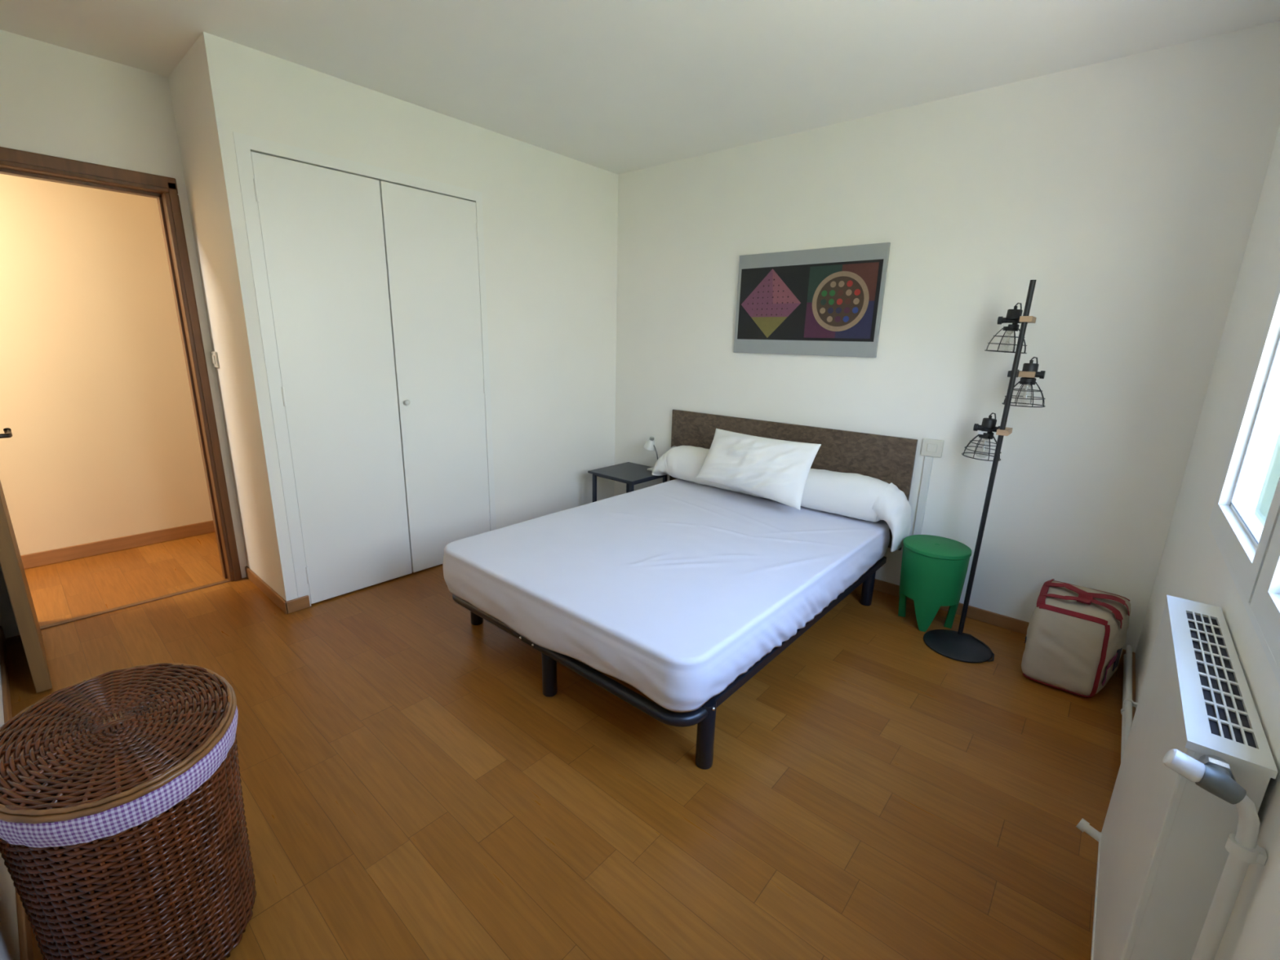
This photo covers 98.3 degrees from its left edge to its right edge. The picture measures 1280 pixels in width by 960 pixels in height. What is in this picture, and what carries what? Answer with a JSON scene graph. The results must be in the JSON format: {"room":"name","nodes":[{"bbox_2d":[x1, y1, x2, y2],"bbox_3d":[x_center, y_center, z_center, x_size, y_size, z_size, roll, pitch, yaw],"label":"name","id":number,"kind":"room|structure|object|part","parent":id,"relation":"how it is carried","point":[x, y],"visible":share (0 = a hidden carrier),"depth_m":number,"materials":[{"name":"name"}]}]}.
{"room":"bedroom","nodes":[
{"label":"bedroom","id":0,"kind":"room"},
{"bbox_2d":[0,665,20,959],"bbox_3d":[-1.401,-0.131,0.880,3.936,2.500,0.150,13,18,39],"label":"wall","id":1,"kind":"structure","parent":0,"point":[9,935],"depth_m":1.19,"materials":[{"name":"paint"}]},
{"bbox_2d":[0,626,33,959],"bbox_3d":[-1.406,1.027,1.264,3.856,0.066,0.012,13,18,39],"label":"baseboard","id":2,"kind":"structure","parent":1,"relation":"attached to","point":[25,944],"depth_m":1.30,"materials":[{"name":"brown wood"}]},
{"bbox_2d":[0,427,52,693],"bbox_3d":[-2.495,-0.212,2.117,0.658,1.982,0.109,13,18,39],"label":"door","id":3,"kind":"structure","parent":1,"relation":"in","point":[11,561],"depth_m":2.06,"materials":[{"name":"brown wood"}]},
{"bbox_3d":[-2.323,-0.146,2.009,0.138,0.170,0.066,13,18,39],"label":"handle","id":4,"kind":"part","parent":3,"relation":"part of","materials":[{"name":"brown metal"}]},
{"bbox_2d":[0,173,213,555],"bbox_3d":[-3.112,-0.827,3.457,0.100,2.500,5.400,13,18,39],"label":"wall","id":5,"kind":"structure","parent":0,"point":[96,403],"depth_m":3.26,"materials":[{"name":"paint"}]},
{"bbox_2d":[20,520,214,568],"bbox_3d":[-3.425,0.439,3.351,0.013,0.085,4.200,13,18,39],"label":"baseboard","id":6,"kind":"structure","parent":5,"relation":"attached to","point":[88,549],"depth_m":3.48,"materials":[{"name":"brown wood"}]},
{"bbox_2d":[0,29,247,638],"bbox_3d":[-1.838,-0.775,3.375,0.100,2.500,3.470,13,18,39],"label":"wall","id":7,"kind":"structure","parent":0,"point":[55,100],"depth_m":2.43,"materials":[{"name":"paint"}]},
{"bbox_2d":[168,40,279,594],"bbox_3d":[-1.990,-0.616,2.733,0.536,2.500,0.080,13,18,39],"label":"wall","id":8,"kind":"structure","parent":0,"point":[186,85],"depth_m":2.64,"materials":[{"name":"paint"}]},
{"bbox_2d":[0,146,241,635],"bbox_3d":[-2.561,-0.375,2.614,0.134,2.066,0.854,13,18,39],"label":"door frame","id":9,"kind":"structure","parent":8,"relation":"attached to","point":[15,162],"depth_m":2.73,"materials":[{"name":"brown wood"}]},
{"bbox_2d":[210,351,218,368],"bbox_3d":[-2.188,-0.620,2.844,0.080,0.080,0.013,13,18,39],"label":"light switch","id":10,"kind":"object","parent":8,"relation":"attached to","point":[214,354],"visible":1,"depth_m":2.83,"materials":[{"name":"beige plastic"}]},
{"bbox_2d":[244,566,288,613],"bbox_3d":[-2.006,0.582,2.963,0.649,0.066,0.013,13,18,39],"label":"baseboard","id":11,"kind":"structure","parent":8,"relation":"attached to","point":[251,575],"depth_m":2.93,"materials":[{"name":"brown wood"}]},
{"bbox_2d":[196,31,617,605],"bbox_3d":[-0.998,-0.755,3.377,0.100,2.500,2.374,13,18,39],"label":"wall","id":12,"kind":"structure","parent":0,"point":[550,219],"depth_m":3.40,"materials":[{"name":"paint"}]},
{"bbox_2d":[285,595,310,613],"bbox_3d":[-1.734,0.630,2.799,0.013,0.066,0.110,13,18,39],"label":"baseboard","id":13,"kind":"structure","parent":12,"relation":"attached to","point":[302,602],"depth_m":2.80,"materials":[{"name":"brown wood"}]},
{"bbox_2d":[250,151,412,604],"bbox_3d":[-1.500,-0.422,2.799,0.033,2.096,0.548,13,18,39],"label":"closet door","id":14,"kind":"structure","parent":12,"relation":"in","point":[322,230],"depth_m":2.75,"materials":[{"name":"paint"}]},
{"bbox_2d":[232,131,496,597],"bbox_3d":[-1.317,-0.523,2.979,0.004,2.099,1.187,13,18,39],"label":"trim","id":15,"kind":"structure","parent":12,"relation":"attached to","point":[243,144],"depth_m":2.62,"materials":[{"name":"paint"}]},
{"bbox_2d":[379,180,491,572],"bbox_3d":[-1.129,-0.515,3.199,0.056,2.096,0.544,13,18,39],"label":"closet door","id":16,"kind":"structure","parent":12,"relation":"in","point":[431,238],"depth_m":3.15,"materials":[{"name":"paint"}]},
{"bbox_3d":[-1.276,-0.426,3.029,0.031,0.030,0.030,13,18,39],"label":"knob","id":17,"kind":"part","parent":16,"relation":"part of","materials":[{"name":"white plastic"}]},
{"bbox_2d":[5,532,1123,959],"bbox_3d":[-1.280,0.886,2.211,5.330,0.120,5.380,13,18,39],"label":"floor","id":18,"kind":"structure","parent":0,"point":[412,788],"depth_m":1.77,"materials":[{"name":"brown wood"}]},
{"bbox_2d":[0,662,256,959],"bbox_3d":[-1.119,0.780,1.238,0.538,0.563,0.420,13,18,39],"label":"laundry basket","id":19,"kind":"object","parent":18,"relation":"on","point":[124,835],"visible":1,"depth_m":1.09,"materials":[{"name":"wicker"}]},
{"bbox_3d":[-1.113,0.531,1.174,0.504,0.014,0.384,13,18,39],"label":"lid","id":20,"kind":"part","parent":19,"relation":"part of","materials":[{"name":"brown wicker"}]},
{"bbox_2d":[40,578,230,629],"bbox_3d":[-2.563,0.630,2.845,0.034,0.005,0.752,13,18,39],"label":"threshold","id":21,"kind":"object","parent":18,"relation":"on","point":[228,580],"depth_m":2.81,"materials":[{"name":"brown wood"}]},
{"bbox_2d":[587,462,666,502],"bbox_3d":[-0.076,0.155,4.037,0.425,0.455,0.435,13,18,39],"label":"nightstand","id":22,"kind":"object","parent":18,"relation":"on","point":[630,473],"visible":0.53,"depth_m":3.94,"materials":[{"name":"black paint"}]},
{"bbox_3d":[-0.330,0.162,4.017,0.024,0.439,0.024,13,18,39],"label":"leg","id":23,"kind":"part","parent":22,"relation":"part of","materials":[{"name":"black paint"}]},
{"bbox_3d":[-0.091,0.100,4.285,0.024,0.439,0.024,13,18,39],"label":"leg","id":24,"kind":"part","parent":22,"relation":"part of","materials":[{"name":"black paint"}]},
{"bbox_3d":[-0.062,0.226,3.793,0.024,0.439,0.024,13,18,39],"label":"leg","id":25,"kind":"part","parent":22,"relation":"part of","materials":[{"name":"black paint"}]},
{"bbox_2d":[644,436,657,471],"bbox_3d":[0.088,-0.193,4.004,0.138,0.244,0.086,13,18,39],"label":"reading lamp","id":26,"kind":"object","parent":22,"relation":"on","point":[650,444],"visible":0.83,"depth_m":3.97,"materials":[{"name":"white plastic"}]},
{"bbox_3d":[0.069,-0.258,4.006,0.084,0.080,0.086,13,18,39],"label":"lamp shade","id":27,"kind":"part","parent":26,"relation":"part of","materials":[{"name":"white plastic"}]},
{"bbox_3d":[0.177,0.163,4.062,0.024,0.439,0.024,13,18,39],"label":"leg","id":28,"kind":"part","parent":22,"relation":"part of","materials":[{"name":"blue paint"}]},
{"bbox_2d":[452,556,886,769],"bbox_3d":[0.229,0.577,2.844,1.429,0.238,1.907,13,18,39],"label":"frame","id":29,"kind":"object","parent":18,"relation":"on","point":[704,717],"visible":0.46,"depth_m":1.96,"materials":[{"name":"black metal"}]},
{"bbox_3d":[-0.801,0.590,2.701,0.058,0.236,0.058,13,18,39],"label":"leg","id":30,"kind":"part","parent":29,"relation":"part of","materials":[{"name":"black metal"}]},
{"bbox_3d":[-0.356,0.744,2.179,0.058,0.214,0.058,13,18,39],"label":"leg","id":31,"kind":"part","parent":29,"relation":"part of","materials":[{"name":"black metal"}]},
{"bbox_3d":[-0.337,0.636,2.176,1.388,0.041,0.151,13,18,39],"label":"rail","id":32,"kind":"part","parent":29,"relation":"part of","materials":[{"name":"black metal"}]},
{"bbox_2d":[442,478,889,711],"bbox_3d":[0.227,0.356,2.782,1.446,0.217,1.917,13,18,39],"label":"mattress","id":33,"kind":"object","parent":29,"relation":"on","point":[672,591],"visible":0.98,"depth_m":2.28,"materials":[{"name":"white fabric"}]},
{"bbox_2d":[651,445,911,551],"bbox_3d":[0.764,0.042,3.375,1.655,0.349,0.281,13,18,39],"label":"bolster","id":34,"kind":"object","parent":33,"relation":"on","point":[856,495],"visible":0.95,"depth_m":2.97,"materials":[{"name":"white fabric"}]},
{"bbox_2d":[696,428,821,510],"bbox_3d":[0.658,-0.080,3.209,0.727,0.354,0.210,15,20,43],"label":"pillow","id":35,"kind":"object","parent":34,"relation":"on","point":[777,470],"visible":1,"depth_m":3.10,"materials":[{"name":"white fabric"}]},
{"bbox_3d":[0.217,0.835,1.825,0.058,0.238,0.058,13,18,39],"label":"leg","id":36,"kind":"part","parent":29,"relation":"part of","materials":[{"name":"black metal"}]},
{"bbox_3d":[0.788,0.590,2.449,0.036,0.038,1.740,13,18,39],"label":"rail","id":37,"kind":"part","parent":29,"relation":"part of","materials":[{"name":"black metal"}]},
{"bbox_3d":[1.238,0.563,3.000,0.058,0.236,0.058,13,18,39],"label":"leg","id":38,"kind":"part","parent":29,"relation":"part of","materials":[{"name":"black metal"}]},
{"bbox_2d":[897,534,971,631],"bbox_3d":[1.471,0.524,2.800,0.303,0.420,0.303,13,18,39],"label":"stool","id":39,"kind":"object","parent":18,"relation":"on","point":[934,568],"visible":1,"depth_m":2.69,"materials":[{"name":"green plastic"}]},
{"bbox_3d":[1.370,0.634,2.887,0.051,0.160,0.120,13,18,39],"label":"leg","id":40,"kind":"part","parent":39,"relation":"part of","materials":[{"name":"green plastic"}]},
{"bbox_3d":[1.411,0.673,2.736,0.120,0.160,0.051,13,18,39],"label":"leg","id":41,"kind":"part","parent":39,"relation":"part of","materials":[{"name":"green plastic"}]},
{"bbox_3d":[1.476,0.333,2.752,0.303,0.024,0.303,13,18,39],"label":"lid","id":42,"kind":"part","parent":39,"relation":"part of","materials":[{"name":"green plastic"}]},
{"bbox_3d":[1.566,0.667,2.777,0.051,0.160,0.120,13,18,39],"label":"leg","id":43,"kind":"part","parent":39,"relation":"part of","materials":[{"name":"green plastic"}]},
{"bbox_2d":[923,280,1045,662],"bbox_3d":[1.566,-0.022,2.464,0.303,1.648,0.420,13,18,39],"label":"floor lamp","id":44,"kind":"object","parent":18,"relation":"on","point":[958,646],"visible":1,"depth_m":2.50,"materials":[{"name":"black metal"}]},
{"bbox_3d":[1.604,0.784,2.600,0.059,0.017,0.234,2,14,2],"label":"cord","id":45,"kind":"part","parent":44,"relation":"part of","materials":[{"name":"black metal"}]},
{"bbox_2d":[961,413,1013,461],"bbox_3d":[1.599,-0.203,2.550,0.182,0.214,0.187,13,18,39],"label":"lampshade","id":46,"kind":"object","parent":44,"relation":"attached to","point":[987,428],"depth_m":2.53,"materials":[{"name":"black metal"}]},
{"bbox_2d":[984,302,1036,353],"bbox_3d":[1.620,-0.665,2.420,0.170,0.214,0.194,13,18,39],"label":"lampshade","id":47,"kind":"object","parent":44,"relation":"attached to","point":[1014,317],"depth_m":2.40,"materials":[{"name":"black metal"}]},
{"bbox_2d":[1001,356,1045,407],"bbox_3d":[1.694,-0.430,2.419,0.161,0.214,0.179,13,18,39],"label":"lampshade","id":48,"kind":"object","parent":44,"relation":"attached to","point":[1029,371],"depth_m":2.39,"materials":[{"name":"black metal"}]},
{"bbox_2d":[1021,578,1130,697],"bbox_3d":[1.878,0.663,2.384,0.337,0.375,0.431,13,18,39],"label":"bag","id":49,"kind":"object","parent":18,"relation":"on","point":[1076,637],"visible":1,"depth_m":2.26,"materials":[{"name":"fabric"}]},
{"bbox_3d":[1.812,0.493,2.351,0.172,0.026,0.125,13,18,39],"label":"handle","id":50,"kind":"part","parent":49,"relation":"part of","materials":[{"name":"red fabric"}]},
{"bbox_3d":[1.859,0.486,2.391,0.087,0.037,0.228,0,14,-5],"label":"handle","id":51,"kind":"part","parent":49,"relation":"part of","materials":[{"name":"red fabric"}]},
{"bbox_3d":[1.899,0.542,2.271,0.050,0.071,0.172,-2,15,-15],"label":"handle","id":52,"kind":"part","parent":49,"relation":"part of","materials":[{"name":"red fabric"}]},
{"bbox_3d":[1.967,0.521,2.333,0.156,0.065,0.060,12,18,37],"label":"handle","id":53,"kind":"part","parent":49,"relation":"part of","materials":[{"name":"red fabric"}]},
{"bbox_2d":[1075,595,1278,959],"bbox_3d":[0.986,0.730,1.100,0.140,0.836,0.716,13,18,39],"label":"radiator","id":54,"kind":"object","parent":18,"relation":"on","point":[1178,837],"visible":1,"depth_m":0.86,"materials":[{"name":"metal"}]},
{"bbox_2d":[1075,817,1101,841],"bbox_3d":[1.170,0.910,1.437,0.029,0.034,0.057,-9,17,-34],"label":"tap","id":55,"kind":"object","parent":54,"relation":"on","point":[1083,825],"depth_m":1.43,"materials":[{"name":"white plastic"}]},
{"bbox_3d":[0.998,0.657,1.113,0.018,0.670,0.645,13,18,39],"label":"panel","id":56,"kind":"part","parent":54,"relation":"part of","materials":[{"name":"metal"}]},
{"bbox_3d":[0.754,0.396,0.767,0.042,0.035,0.031,13,18,39],"label":"valve knob","id":57,"kind":"part","parent":54,"relation":"part of","materials":[{"name":"white plastic"}]},
{"bbox_3d":[0.817,0.714,0.852,0.072,0.660,0.004,13,18,39],"label":"panel","id":58,"kind":"part","parent":54,"relation":"part of","materials":[{"name":"metal"}]},
{"bbox_2d":[1165,595,1278,778],"bbox_3d":[1.032,0.333,1.007,0.088,0.012,0.647,13,18,39],"label":"grille","id":59,"kind":"object","parent":54,"relation":"attached to","point":[1220,720],"depth_m":0.91,"materials":[{"name":"metal"}]},
{"bbox_2d":[0,0,1279,174],"bbox_3d":[-1.219,-1.643,1.570,5.330,0.100,5.380,13,18,39],"label":"ceiling","id":60,"kind":"structure","parent":0,"point":[617,86],"depth_m":2.21,"materials":[{"name":"paint"}]},
{"bbox_2d":[613,20,1279,653],"bbox_3d":[0.893,-0.724,3.436,4.166,2.500,0.180,13,18,39],"label":"wall","id":61,"kind":"structure","parent":0,"point":[1129,188],"depth_m":2.58,"materials":[{"name":"paint"}]},
{"bbox_2d":[669,409,917,550],"bbox_3d":[0.837,-0.056,3.487,1.617,0.618,0.018,13,18,39],"label":"headboard","id":62,"kind":"object","parent":61,"relation":"attached to","point":[889,460],"visible":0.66,"depth_m":3.20,"materials":[{"name":"brown fabric"}]},
{"bbox_2d":[733,242,890,357],"bbox_3d":[0.941,-1.017,3.185,0.883,0.577,0.023,13,18,39],"label":"wall picture","id":63,"kind":"object","parent":61,"relation":"attached to","point":[828,301],"visible":1,"depth_m":3.14,"materials":[{"name":"paper"}]},
{"bbox_2d":[737,258,884,342],"bbox_3d":[0.936,-1.016,3.176,0.843,0.416,0.003,13,18,39],"label":"print","id":64,"kind":"object","parent":63,"relation":"attached to","point":[827,300],"depth_m":3.14,"materials":[{"name":"paper"}]},
{"bbox_2d":[913,455,933,534],"bbox_3d":[1.504,0.240,2.984,0.038,0.749,0.012,13,18,39],"label":"cable trunking","id":65,"kind":"object","parent":61,"relation":"attached to","point":[927,466],"visible":0.56,"depth_m":2.94,"materials":[{"name":"white plastic"}]},
{"bbox_2d":[920,438,944,457],"bbox_3d":[1.518,-0.167,2.873,0.098,0.090,0.019,13,18,39],"label":"light switch","id":66,"kind":"object","parent":61,"relation":"attached to","point":[931,447],"visible":1,"depth_m":2.87,"materials":[{"name":"beige plastic"}]},
{"bbox_2d":[860,578,1135,663],"bbox_3d":[1.005,0.520,3.494,3.207,0.066,0.013,13,18,39],"label":"baseboard","id":67,"kind":"structure","parent":61,"relation":"attached to","point":[1017,625],"depth_m":2.85,"materials":[{"name":"brown wood"}]},
{"bbox_2d":[1135,124,1279,959],"bbox_3d":[1.202,-0.087,0.953,0.080,2.500,3.650,13,18,39],"label":"wall","id":68,"kind":"structure","parent":0,"point":[1193,566],"depth_m":1.59,"materials":[{"name":"paint"}]},
{"bbox_2d":[1120,653,1125,761],"bbox_3d":[1.675,0.927,1.901,0.040,0.028,1.580,13,18,39],"label":"pipe","id":69,"kind":"object","parent":68,"relation":"attached to","point":[1122,710],"visible":0.17,"depth_m":2.10,"materials":[{"name":"metal"}]},
{"bbox_2d":[1123,644,1137,750],"bbox_3d":[1.676,0.884,1.891,0.040,0.028,1.580,13,18,39],"label":"pipe","id":70,"kind":"object","parent":68,"relation":"attached to","point":[1128,702],"visible":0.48,"depth_m":2.11,"materials":[{"name":"white metal"}]},
{"bbox_2d":[1132,653,1135,720],"bbox_3d":[1.124,1.088,1.265,0.013,0.066,3.307,13,18,39],"label":"baseboard","id":71,"kind":"structure","parent":68,"relation":"attached to","point":[1133,654],"depth_m":2.25,"materials":[{"name":"brown wood"}]},
{"bbox_2d":[1208,278,1279,686],"bbox_3d":[1.248,-0.341,0.801,0.250,1.330,1.475,13,18,39],"label":"window","id":72,"kind":"structure","parent":68,"relation":"in","point":[1250,550],"depth_m":1.39,"materials":[{"name":"white paint"}]},
{"bbox_3d":[0.940,-0.310,0.600,0.050,1.265,0.725,13,18,39],"label":"sash","id":73,"kind":"part","parent":72,"relation":"part of","materials":[{"name":"white paint"}]},
{"bbox_2d":[1253,431,1279,526],"bbox_3d":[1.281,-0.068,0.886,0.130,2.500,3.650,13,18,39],"label":"window pane","id":74,"kind":"object","parent":72,"relation":"attached to","point":[1273,474],"depth_m":1.49,"materials":[{"name":"clear glass"}]}
]}

